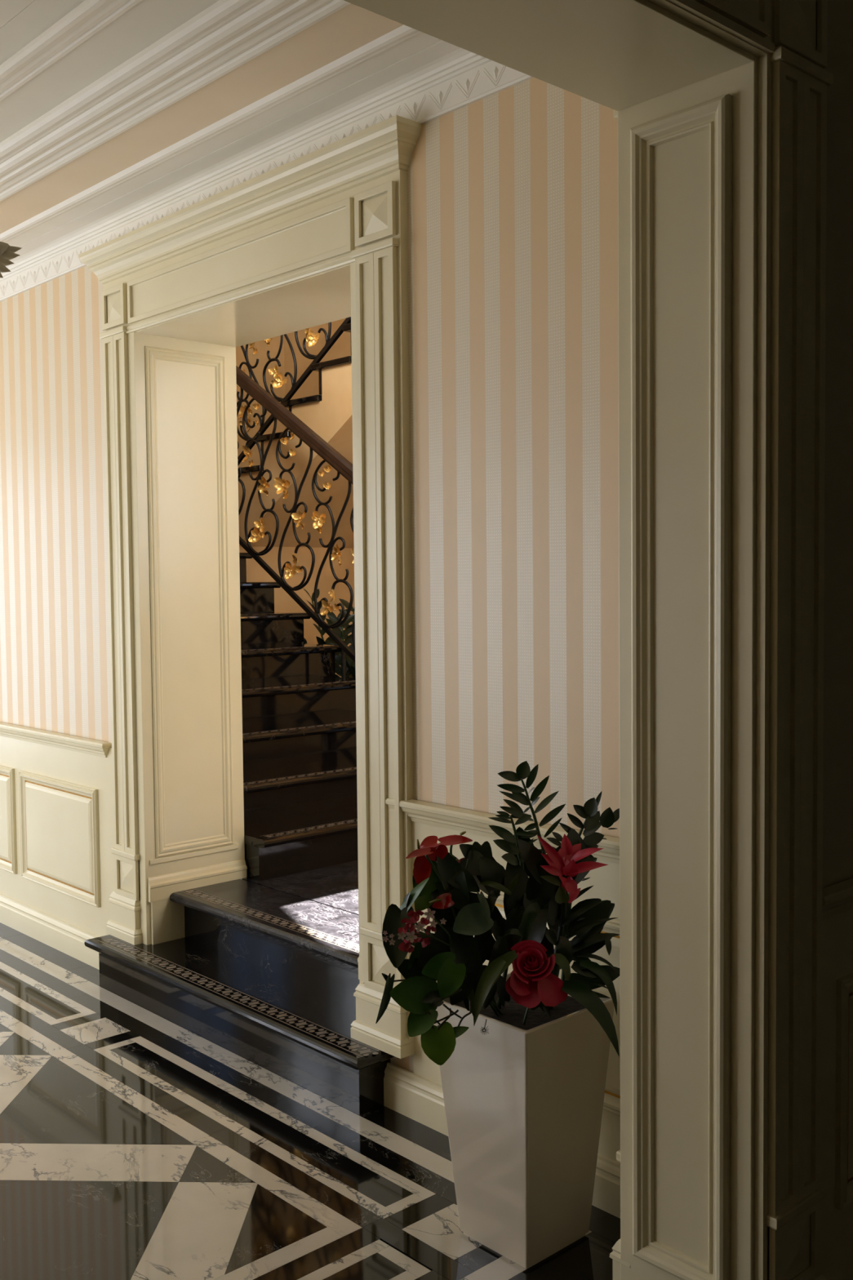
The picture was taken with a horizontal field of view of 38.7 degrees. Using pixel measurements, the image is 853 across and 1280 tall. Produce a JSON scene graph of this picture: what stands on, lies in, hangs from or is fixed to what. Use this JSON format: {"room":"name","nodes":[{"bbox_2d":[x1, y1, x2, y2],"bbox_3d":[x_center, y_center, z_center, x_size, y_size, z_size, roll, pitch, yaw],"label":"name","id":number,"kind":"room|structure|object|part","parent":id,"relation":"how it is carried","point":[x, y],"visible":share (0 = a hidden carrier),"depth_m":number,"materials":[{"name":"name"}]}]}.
{"room":"historic interior","nodes":[
{"label":"historic interior","id":0,"kind":"room"},
{"bbox_2d":[235,334,284,467],"bbox_3d":[-2.130,-1.583,8.340,3.100,5.600,0.200,-3,4,-43],"label":"wall","id":1,"kind":"structure","parent":0,"point":[262,347],"depth_m":9.01,"materials":[{"name":"beige paint"}]},
{"bbox_2d":[0,0,533,302],"bbox_3d":[-3.288,-1.584,4.644,3.200,0.186,8.227,-3,4,-43],"label":"ceiling","id":2,"kind":"structure","parent":0,"point":[118,117],"depth_m":3.50,"materials":[{"name":"white paint"}]},
{"bbox_2d":[0,241,21,278],"bbox_3d":[-1.264,-1.140,2.715,0.674,0.810,0.689,-3,4,-43],"label":"chandelier","id":3,"kind":"object","parent":2,"relation":"hanging from","point":[6,251],"visible":1,"depth_m":2.73,"materials":[{"name":"gold metal"}]},
{"bbox_3d":[-3.668,-1.619,4.293,2.169,0.060,8.227,-3,4,-43],"label":"panel","id":4,"kind":"part","parent":2,"relation":"part of","materials":[{"name":"paint"}]},
{"bbox_3d":[-2.832,-1.664,5.061,0.100,0.060,8.227,-3,4,-43],"label":"panel","id":5,"kind":"part","parent":2,"relation":"part of","materials":[{"name":"paint"}]},
{"bbox_3d":[-2.765,-1.634,5.124,0.102,0.036,8.227,-3,4,-43],"label":"moulding","id":6,"kind":"part","parent":2,"relation":"part of","materials":[{"name":"white paint"}]},
{"bbox_3d":[-2.674,-1.677,5.206,0.160,0.060,8.227,-3,4,-43],"label":"panel","id":7,"kind":"part","parent":2,"relation":"part of","materials":[{"name":"paint"}]},
{"bbox_3d":[-2.530,-1.644,5.340,0.244,0.040,8.227,-3,4,-43],"label":"moulding","id":8,"kind":"part","parent":2,"relation":"part of","materials":[{"name":"white paint"}]},
{"bbox_3d":[-2.283,-1.667,5.566,0.057,0.021,8.227,-3,4,-43],"label":"moulding","id":9,"kind":"part","parent":2,"relation":"part of","materials":[{"name":"white paint"}]},
{"bbox_2d":[0,77,620,1163],"bbox_3d":[-2.033,-0.312,5.849,0.226,3.300,8.227,-3,4,-43],"label":"wall","id":10,"kind":"structure","parent":0,"point":[513,191],"depth_m":3.37,"materials":[{"name":"paper"}]},
{"bbox_3d":[-2.163,0.833,5.906,0.018,0.494,0.733,-3,4,-43],"label":"panel moulding","id":11,"kind":"part","parent":10,"relation":"part of","materials":[{"name":"beige wood"}]},
{"bbox_2d":[0,893,99,969],"bbox_3d":[-3.041,1.235,6.883,0.020,0.130,5.430,-3,4,-43],"label":"baseboard","id":12,"kind":"structure","parent":10,"relation":"attached to","point":[68,939],"depth_m":5.39,"materials":[{"name":"beige wood"}]},
{"bbox_2d":[0,722,111,757],"bbox_3d":[-3.095,0.374,6.885,0.043,0.064,5.305,-3,4,-43],"label":"trim","id":13,"kind":"structure","parent":10,"relation":"attached to","point":[81,744],"depth_m":5.25,"materials":[{"name":"beige wood"}]},
{"bbox_3d":[-1.615,0.856,5.310,0.018,0.494,0.733,-3,4,-43],"label":"panel moulding","id":14,"kind":"part","parent":10,"relation":"part of","materials":[{"name":"beige wood"}]},
{"bbox_2d":[78,115,422,1058],"bbox_3d":[-0.519,-0.150,4.334,0.531,2.711,1.903,-3,4,-43],"label":"trim","id":15,"kind":"structure","parent":10,"relation":"attached to","point":[319,237],"depth_m":4.60,"materials":[{"name":"beige wood"}]},
{"bbox_3d":[-1.234,-0.173,4.803,0.012,2.027,0.085,-3,4,-43],"label":"fluted frame","id":16,"kind":"part","parent":15,"relation":"part of","materials":[{"name":"beige wood"}]},
{"bbox_3d":[-1.216,-1.293,4.717,0.012,0.152,0.172,-3,4,-43],"label":"block frame","id":17,"kind":"part","parent":15,"relation":"part of","materials":[{"name":"beige wood"}]},
{"bbox_3d":[-1.176,-0.171,4.740,0.012,2.027,0.085,-3,4,-43],"label":"fluted frame","id":18,"kind":"part","parent":15,"relation":"part of","materials":[{"name":"beige wood"}]},
{"bbox_3d":[-1.193,0.941,4.825,0.012,0.162,0.172,-3,4,-43],"label":"block frame","id":19,"kind":"part","parent":15,"relation":"part of","materials":[{"name":"beige wood"}]},
{"bbox_3d":[-0.938,-0.145,4.833,0.360,1.986,0.009,-3,4,-43],"label":"reveal panel","id":20,"kind":"part","parent":15,"relation":"part of","materials":[{"name":"beige wood"}]},
{"bbox_3d":[-0.917,0.967,4.889,0.451,0.095,0.019,-3,4,-43],"label":"reveal skirting","id":21,"kind":"part","parent":15,"relation":"part of","materials":[{"name":"beige wood"}]},
{"bbox_3d":[-0.680,-1.268,4.142,0.014,0.158,1.349,-3,4,-43],"label":"frieze panel","id":22,"kind":"part","parent":15,"relation":"part of","materials":[{"name":"beige wood"}]},
{"bbox_3d":[-0.692,-1.432,4.124,0.096,0.126,1.903,-3,4,-43],"label":"cornice","id":23,"kind":"part","parent":15,"relation":"part of","materials":[{"name":"beige wood"}]},
{"bbox_3d":[-0.043,1.004,3.940,0.451,0.095,0.019,-3,4,-43],"label":"reveal skirting","id":24,"kind":"part","parent":15,"relation":"part of","materials":[{"name":"beige wood"}]},
{"bbox_3d":[-0.171,-0.128,3.648,0.012,2.027,0.086,-3,4,-43],"label":"fluted frame","id":25,"kind":"part","parent":15,"relation":"part of","materials":[{"name":"beige wood"}]},
{"bbox_3d":[-0.153,-1.248,3.562,0.012,0.152,0.173,-3,4,-43],"label":"block frame","id":26,"kind":"part","parent":15,"relation":"part of","materials":[{"name":"beige wood"}]},
{"bbox_3d":[-0.130,0.986,3.670,0.012,0.162,0.173,-3,4,-43],"label":"block frame","id":27,"kind":"part","parent":15,"relation":"part of","materials":[{"name":"beige wood"}]},
{"bbox_3d":[-0.112,-0.126,3.585,0.012,2.027,0.086,-3,4,-43],"label":"fluted frame","id":28,"kind":"part","parent":15,"relation":"part of","materials":[{"name":"beige wood"}]},
{"bbox_2d":[383,1062,620,1218],"bbox_3d":[0.275,1.375,3.282,0.020,0.130,1.225,-3,4,-43],"label":"baseboard","id":29,"kind":"structure","parent":10,"relation":"attached to","point":[418,1098],"depth_m":3.56,"materials":[{"name":"beige wood"}]},
{"bbox_2d":[385,798,619,864],"bbox_3d":[0.286,0.517,3.214,0.043,0.064,1.160,-3,4,-43],"label":"trim","id":30,"kind":"structure","parent":10,"relation":"attached to","point":[457,819],"depth_m":3.37,"materials":[{"name":"beige wood"}]},
{"bbox_3d":[0.314,0.938,3.216,0.018,0.494,0.850,-3,4,-43],"label":"panel moulding","id":31,"kind":"part","parent":10,"relation":"part of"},
{"bbox_2d":[0,922,620,1279],"bbox_3d":[-3.257,1.428,4.790,3.200,0.050,8.227,-3,4,-43],"label":"floor","id":32,"kind":"structure","parent":0,"point":[135,1144],"depth_m":3.33,"materials":[{"name":"black stone"}]},
{"bbox_2d":[84,934,395,1115],"bbox_3d":[-0.663,1.304,4.321,0.326,0.191,1.715,-3,4,-43],"label":"marble step","id":33,"kind":"structure","parent":32,"relation":"on","point":[300,1033],"depth_m":4.13,"materials":[{"name":"black stone"}]},
{"bbox_2d":[169,879,359,1004],"bbox_3d":[-0.459,1.106,4.439,0.331,0.191,1.309,-3,4,-43],"label":"marble step","id":34,"kind":"structure","parent":33,"relation":"on","point":[309,943],"depth_m":4.44,"materials":[{"name":"black stone"}]},
{"bbox_2d":[241,860,358,915],"bbox_3d":[0.234,0.993,5.922,2.686,0.120,4.325,-3,4,-43],"label":"landing","id":35,"kind":"object","parent":34,"relation":"on","point":[336,886],"visible":0.02,"depth_m":4.90,"materials":[{"name":"stone"}]},
{"bbox_2d":[239,546,358,880],"bbox_3d":[-0.859,0.099,7.079,2.659,1.576,3.461,-3,4,-43],"label":"flight","id":36,"kind":"object","parent":35,"relation":"on","point":[300,735],"visible":0.31,"depth_m":5.94,"materials":[{"name":"stone"}]},
{"bbox_2d":[235,365,355,679],"bbox_3d":[-0.773,-0.555,6.765,0.115,2.910,2.867,-3,4,-43],"label":"stair railing","id":37,"kind":"object","parent":36,"relation":"on","point":[316,443],"visible":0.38,"depth_m":6.71,"materials":[{"name":"brown metal"}]},
{"bbox_2d":[240,445,252,462],"bbox_3d":[-1.041,-1.067,7.008,0.046,0.099,0.109,0,25,-34],"label":"flower","id":38,"kind":"object","parent":37,"relation":"on","point":[245,448],"depth_m":7.02,"materials":[{"name":"gold metal"}]},
{"bbox_2d":[248,527,262,542],"bbox_3d":[-0.986,-0.604,6.979,0.099,0.090,0.042,-13,-14,18],"label":"flower","id":39,"kind":"object","parent":37,"relation":"on","point":[257,535],"depth_m":6.99,"materials":[{"name":"gold metal"}]},
{"bbox_2d":[253,517,264,532],"bbox_3d":[-0.955,-0.660,6.943,0.078,0.085,0.036,10,8,32],"label":"flower","id":40,"kind":"object","parent":37,"relation":"on","point":[257,523],"depth_m":6.95,"materials":[{"name":"gold metal"}]},
{"bbox_2d":[257,475,269,493],"bbox_3d":[-0.933,-0.883,6.902,0.104,0.095,0.044,1,6,45],"label":"flower","id":41,"kind":"object","parent":37,"relation":"on","point":[261,488],"depth_m":6.91,"materials":[{"name":"gold metal"}]},
{"bbox_2d":[273,477,289,494],"bbox_3d":[-0.805,-0.860,6.770,0.104,0.096,0.044,0,3,16],"label":"flower","id":42,"kind":"object","parent":37,"relation":"on","point":[281,485],"depth_m":6.78,"materials":[{"name":"gold metal"}]},
{"bbox_2d":[284,562,296,578],"bbox_3d":[-0.752,-0.384,6.747,0.080,0.091,0.038,1,3,26],"label":"flower","id":43,"kind":"object","parent":37,"relation":"on","point":[291,571],"depth_m":6.76,"materials":[{"name":"gold metal"}]},
{"bbox_3d":[-0.701,-1.165,6.676,0.060,1.682,2.667,-3,4,-43],"label":"handrail","id":44,"kind":"part","parent":37,"relation":"part of","materials":[{"name":"brown wood"}]},
{"bbox_2d":[290,552,298,567],"bbox_3d":[-0.733,-0.453,6.715,0.038,0.082,0.090,-16,40,-18],"label":"flower","id":45,"kind":"object","parent":37,"relation":"on","point":[295,558],"depth_m":6.71,"materials":[{"name":"gold metal"}]},
{"bbox_2d":[291,511,306,527],"bbox_3d":[-0.702,-0.663,6.668,0.092,0.093,0.040,1,3,37],"label":"flower","id":46,"kind":"object","parent":37,"relation":"on","point":[297,518],"depth_m":6.68,"materials":[{"name":"gold metal"}]},
{"bbox_2d":[311,511,325,528],"bbox_3d":[-0.576,-0.648,6.540,0.083,0.095,0.039,0,3,15],"label":"flower","id":47,"kind":"object","parent":37,"relation":"on","point":[320,519],"depth_m":6.55,"materials":[{"name":"gold metal"}]},
{"bbox_2d":[320,600,333,615],"bbox_3d":[-0.535,-0.174,6.513,0.041,0.084,0.094,-3,4,-41],"label":"flower","id":48,"kind":"object","parent":37,"relation":"on","point":[327,606],"depth_m":6.53,"materials":[{"name":"gold metal"}]},
{"bbox_2d":[328,588,334,602],"bbox_3d":[-0.508,-0.241,6.485,0.035,0.082,0.075,-7,-12,1],"label":"flower","id":49,"kind":"object","parent":37,"relation":"on","point":[331,594],"depth_m":6.48,"materials":[{"name":"gold metal"}]},
{"bbox_2d":[330,544,341,560],"bbox_3d":[-0.483,-0.464,6.443,0.042,0.091,0.100,11,2,-33],"label":"flower","id":50,"kind":"object","parent":37,"relation":"on","point":[334,556],"depth_m":6.45,"materials":[{"name":"gold metal"}]},
{"bbox_2d":[351,548,354,564],"bbox_3d":[-0.364,-0.432,6.314,0.038,0.083,0.091,-5,22,-38],"label":"flower","id":51,"kind":"object","parent":37,"relation":"on","point":[352,549],"depth_m":6.33,"materials":[{"name":"gold metal"}]},
{"bbox_2d":[237,322,354,547],"bbox_3d":[0.601,-1.399,6.432,1.265,1.700,4.715,-3,4,-43],"label":"wall","id":52,"kind":"structure","parent":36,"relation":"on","point":[328,414],"depth_m":7.17,"materials":[{"name":"paint"}]},
{"bbox_2d":[236,316,351,466],"bbox_3d":[-0.663,-2.074,6.878,0.098,2.575,2.946,-3,4,-43],"label":"stair railing","id":53,"kind":"object","parent":52,"relation":"attached to","point":[310,338],"visible":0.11,"depth_m":7.13,"materials":[{"name":"brown metal"}]},
{"bbox_2d":[238,405,249,418],"bbox_3d":[-1.112,-1.398,7.398,0.093,0.102,0.043,-30,-17,19],"label":"flower","id":54,"kind":"object","parent":53,"relation":"on","point":[242,410],"depth_m":7.41,"materials":[{"name":"gold metal"}]},
{"bbox_2d":[241,415,251,432],"bbox_3d":[-1.088,-1.313,7.370,0.046,0.099,0.109,-9,-9,-19],"label":"flower","id":55,"kind":"object","parent":53,"relation":"on","point":[249,420],"depth_m":7.37,"materials":[{"name":"gold metal"}]},
{"bbox_2d":[248,342,256,348],"bbox_3d":[-1.050,-1.805,7.306,0.046,0.100,0.110,13,-13,-22],"label":"flower","id":56,"kind":"object","parent":53,"relation":"on","point":[251,344],"depth_m":7.31,"materials":[{"name":"gold metal"}]},
{"bbox_2d":[264,337,272,342],"bbox_3d":[-0.934,-1.806,7.173,0.104,0.095,0.044,1,6,45],"label":"flower","id":57,"kind":"object","parent":53,"relation":"on","point":[267,340],"depth_m":7.19,"materials":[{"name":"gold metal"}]},
{"bbox_2d":[267,364,278,378],"bbox_3d":[-0.902,-1.581,7.156,0.078,0.085,0.036,10,8,32],"label":"flower","id":58,"kind":"object","parent":53,"relation":"on","point":[272,371],"depth_m":7.16,"materials":[{"name":"gold metal"}]},
{"bbox_2d":[271,372,287,387],"bbox_3d":[-0.865,-1.522,7.119,0.099,0.090,0.042,-13,-14,18],"label":"flower","id":59,"kind":"object","parent":53,"relation":"on","point":[278,377],"depth_m":7.13,"materials":[{"name":"gold metal"}]},
{"bbox_2d":[304,328,311,336],"bbox_3d":[-0.686,-1.778,6.909,0.038,0.082,0.090,-16,40,-18],"label":"flower","id":60,"kind":"object","parent":53,"relation":"on","point":[308,330],"depth_m":6.90,"materials":[{"name":"gold metal"}]},
{"bbox_2d":[306,330,319,346],"bbox_3d":[-0.637,-1.706,6.868,0.080,0.091,0.038,1,3,26],"label":"flower","id":61,"kind":"object","parent":53,"relation":"on","point":[312,339],"depth_m":6.88,"materials":[{"name":"gold metal"}]},
{"bbox_2d":[303,588,355,678],"bbox_3d":[-0.458,0.293,7.018,0.612,1.185,0.563,0,3,3],"label":"plant","id":62,"kind":"object","parent":35,"relation":"on","point":[343,634],"visible":0.16,"depth_m":7.03,"materials":[{"name":"green plant"}]},
{"bbox_3d":[-0.564,0.204,7.088,0.018,0.865,0.351,-3,4,-41],"label":"stem","id":63,"kind":"part","parent":62,"relation":"part of","materials":[{"name":"green plant"}]},
{"bbox_3d":[-0.459,0.281,6.908,0.017,0.722,0.133,0,3,6],"label":"stem","id":64,"kind":"part","parent":62,"relation":"part of","materials":[{"name":"green plant"}]},
{"bbox_2d":[345,613,355,678],"bbox_3d":[-0.221,0.284,6.750,0.413,1.225,0.540,-3,4,-43],"label":"plant","id":65,"kind":"object","parent":35,"relation":"on","point":[349,663],"visible":0.03,"depth_m":6.78,"materials":[{"name":"green plant"}]},
{"bbox_2d":[434,972,614,1268],"bbox_3d":[0.237,1.163,2.961,0.318,0.587,0.318,-3,4,-43],"label":"planter","id":66,"kind":"object","parent":32,"relation":"on","point":[523,1104],"visible":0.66,"depth_m":2.86,"materials":[{"name":"ceramic"}]},
{"bbox_2d":[375,951,488,1065],"bbox_3d":[0.014,0.839,2.775,0.257,0.236,0.104,0,3,4],"label":"leaves","id":67,"kind":"object","parent":66,"relation":"in","point":[420,995],"visible":1,"depth_m":2.76,"materials":[{"name":"green plant"}]},
{"bbox_2d":[382,907,499,1016],"bbox_3d":[0.046,0.759,2.814,0.296,0.298,0.061,-2,3,-20],"label":"flower","id":68,"kind":"object","parent":66,"relation":"on","point":[420,926],"visible":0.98,"depth_m":2.78,"materials":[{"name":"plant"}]},
{"bbox_3d":[-0.017,0.693,2.793,0.155,0.042,0.024,-1,3,-11],"label":"stem","id":69,"kind":"part","parent":68,"relation":"part of","materials":[{"name":"green plant"}]},
{"bbox_3d":[0.013,0.696,2.796,0.097,0.035,0.020,-1,3,-17],"label":"stem","id":70,"kind":"part","parent":68,"relation":"part of","materials":[{"name":"green plant"}]},
{"bbox_3d":[0.023,0.685,2.797,0.078,0.057,0.016,-2,3,-22],"label":"stem","id":71,"kind":"part","parent":68,"relation":"part of","materials":[{"name":"green plant"}]},
{"bbox_3d":[0.038,0.670,2.793,0.059,0.087,0.025,-2,3,-30],"label":"stem","id":72,"kind":"part","parent":68,"relation":"part of","materials":[{"name":"green plant"}]},
{"bbox_3d":[0.116,0.806,2.858,0.140,0.199,0.006,-2,3,-31],"label":"stem","id":73,"kind":"part","parent":68,"relation":"part of","materials":[{"name":"green plant"}]},
{"bbox_2d":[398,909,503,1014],"bbox_3d":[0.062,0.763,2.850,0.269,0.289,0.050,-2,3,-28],"label":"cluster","id":74,"kind":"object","parent":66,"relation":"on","point":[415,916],"visible":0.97,"depth_m":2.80,"materials":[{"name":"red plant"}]},
{"bbox_3d":[0.074,0.786,2.870,0.233,0.241,0.028,-2,3,-21],"label":"stem","id":75,"kind":"part","parent":74,"relation":"part of","materials":[{"name":"green plant"}]},
{"bbox_2d":[382,826,620,1012],"bbox_3d":[0.185,0.677,2.920,0.599,0.450,0.260,-1,3,-8],"label":"leaves","id":76,"kind":"object","parent":66,"relation":"on","point":[446,884],"visible":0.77,"depth_m":2.86,"materials":[{"name":"green plant"}]},
{"bbox_3d":[0.037,0.595,2.853,0.085,0.191,0.007,-2,3,-22],"label":"flower stem","id":77,"kind":"part","parent":76,"relation":"part of","materials":[{"name":"green plant"}]},
{"bbox_3d":[0.069,0.593,2.926,0.017,0.227,0.042,1,3,35],"label":"flower stem","id":78,"kind":"part","parent":76,"relation":"part of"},
{"bbox_3d":[0.070,0.662,2.862,0.038,0.092,0.008,-3,3,-37],"label":"flower stem","id":79,"kind":"part","parent":76,"relation":"part of","materials":[{"name":"green plant"}]},
{"bbox_2d":[505,939,568,1025],"bbox_3d":[0.255,0.797,2.787,0.136,0.194,0.082,0,3,17],"label":"rose","id":80,"kind":"object","parent":66,"relation":"on","point":[526,988],"visible":1,"depth_m":2.78,"materials":[{"name":"red plant"}]},
{"bbox_3d":[0.241,0.825,2.817,0.039,0.136,0.010,-1,3,-17],"label":"stem","id":81,"kind":"part","parent":80,"relation":"part of","materials":[{"name":"green plant"}]},
{"bbox_2d":[466,873,619,1057],"bbox_3d":[0.275,0.748,2.845,0.374,0.402,0.202,-1,3,-2],"label":"leaf plant","id":82,"kind":"object","parent":66,"relation":"in","point":[506,932],"visible":0.94,"depth_m":2.84,"materials":[{"name":"green plant"}]},
{"bbox_2d":[488,760,619,1008],"bbox_3d":[0.312,0.595,2.946,0.342,0.610,0.113,-1,3,-7],"label":"plant","id":83,"kind":"object","parent":66,"relation":"on","point":[588,811],"visible":0.8,"depth_m":2.93,"materials":[{"name":"green plant"}]},
{"bbox_3d":[0.201,0.660,2.928,0.071,0.482,0.028,-1,3,0],"label":"stem","id":84,"kind":"part","parent":83,"relation":"part of","materials":[{"name":"green plant"}]},
{"bbox_3d":[0.266,0.616,2.971,0.077,0.565,0.023,-1,3,-14],"label":"stem","id":85,"kind":"part","parent":83,"relation":"part of","materials":[{"name":"green plant"}]},
{"bbox_3d":[0.371,0.655,2.994,0.089,0.484,0.013,0,3,5],"label":"stem","id":86,"kind":"part","parent":83,"relation":"part of","materials":[{"name":"green plant"}]},
{"bbox_2d":[537,833,608,1008],"bbox_3d":[0.322,0.677,2.850,0.134,0.457,0.191,-3,4,-43],"label":"bromeliad","id":87,"kind":"object","parent":66,"relation":"on","point":[562,862],"visible":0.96,"depth_m":2.82,"materials":[{"name":"red plant"}]},
{"bbox_3d":[0.315,0.707,2.931,0.069,0.390,0.026,0,3,21],"label":"stem","id":88,"kind":"part","parent":87,"relation":"part of","materials":[{"name":"green plant"}]},
{"bbox_2d":[284,318,351,431],"bbox_3d":[0.941,-1.556,7.143,0.200,5.600,5.720,-3,4,-43],"label":"wall","id":89,"kind":"structure","parent":0,"point":[341,348],"depth_m":8.93,"materials":[{"name":"beige paint"}]},
{"bbox_2d":[820,0,852,1279],"bbox_3d":[0.059,-0.146,1.974,6.400,3.300,0.314,-3,4,-43],"label":"wall","id":90,"kind":"structure","parent":0,"point":[837,1053],"depth_m":2.54,"materials":[{"name":"paint"}]},
{"bbox_2d":[343,0,833,1279],"bbox_3d":[-0.312,0.073,1.659,2.811,2.901,0.480,-3,4,-43],"label":"trim","id":91,"kind":"structure","parent":90,"relation":"attached to","point":[719,107],"depth_m":2.37,"materials":[{"name":"beige wood"}]},
{"bbox_3d":[0.504,0.137,2.430,0.021,2.342,0.231,-3,4,-43],"label":"jamb panel","id":92,"kind":"part","parent":91,"relation":"part of","materials":[{"name":"beige wood"}]},
{"bbox_3d":[-0.122,-1.148,1.544,2.033,0.158,0.014,-3,4,-43],"label":"frieze panel","id":93,"kind":"part","parent":91,"relation":"part of","materials":[{"name":"beige wood"}]},
{"bbox_3d":[0.693,0.021,2.335,0.085,2.198,0.012,-3,4,-43],"label":"fluted frame","id":94,"kind":"part","parent":91,"relation":"part of","materials":[{"name":"wood"}]},
{"bbox_3d":[0.737,1.218,2.422,0.172,0.162,0.012,-3,4,-43],"label":"block frame","id":95,"kind":"part","parent":91,"relation":"part of","materials":[{"name":"beige wood"}]},
{"bbox_3d":[0.713,-1.187,2.306,0.172,0.152,0.012,-3,4,-43],"label":"block frame","id":96,"kind":"part","parent":91,"relation":"part of","materials":[{"name":"wood"}]},
{"bbox_3d":[0.756,0.018,2.393,0.085,2.198,0.012,-3,4,-43],"label":"fluted frame","id":97,"kind":"part","parent":91,"relation":"part of","materials":[{"name":"beige wood"}]},
{"bbox_2d":[822,878,852,920],"bbox_3d":[1.660,0.501,3.262,2.355,0.064,0.035,-3,4,-43],"label":"trim","id":98,"kind":"structure","parent":90,"relation":"attached to","point":[837,899],"depth_m":2.51,"materials":[{"name":"brown wood"}]},
{"bbox_3d":[1.118,0.950,2.791,0.665,0.494,0.018,-3,4,-43],"label":"panel moulding","id":99,"kind":"part","parent":90,"relation":"part of","materials":[{"name":"wood"}]}
]}

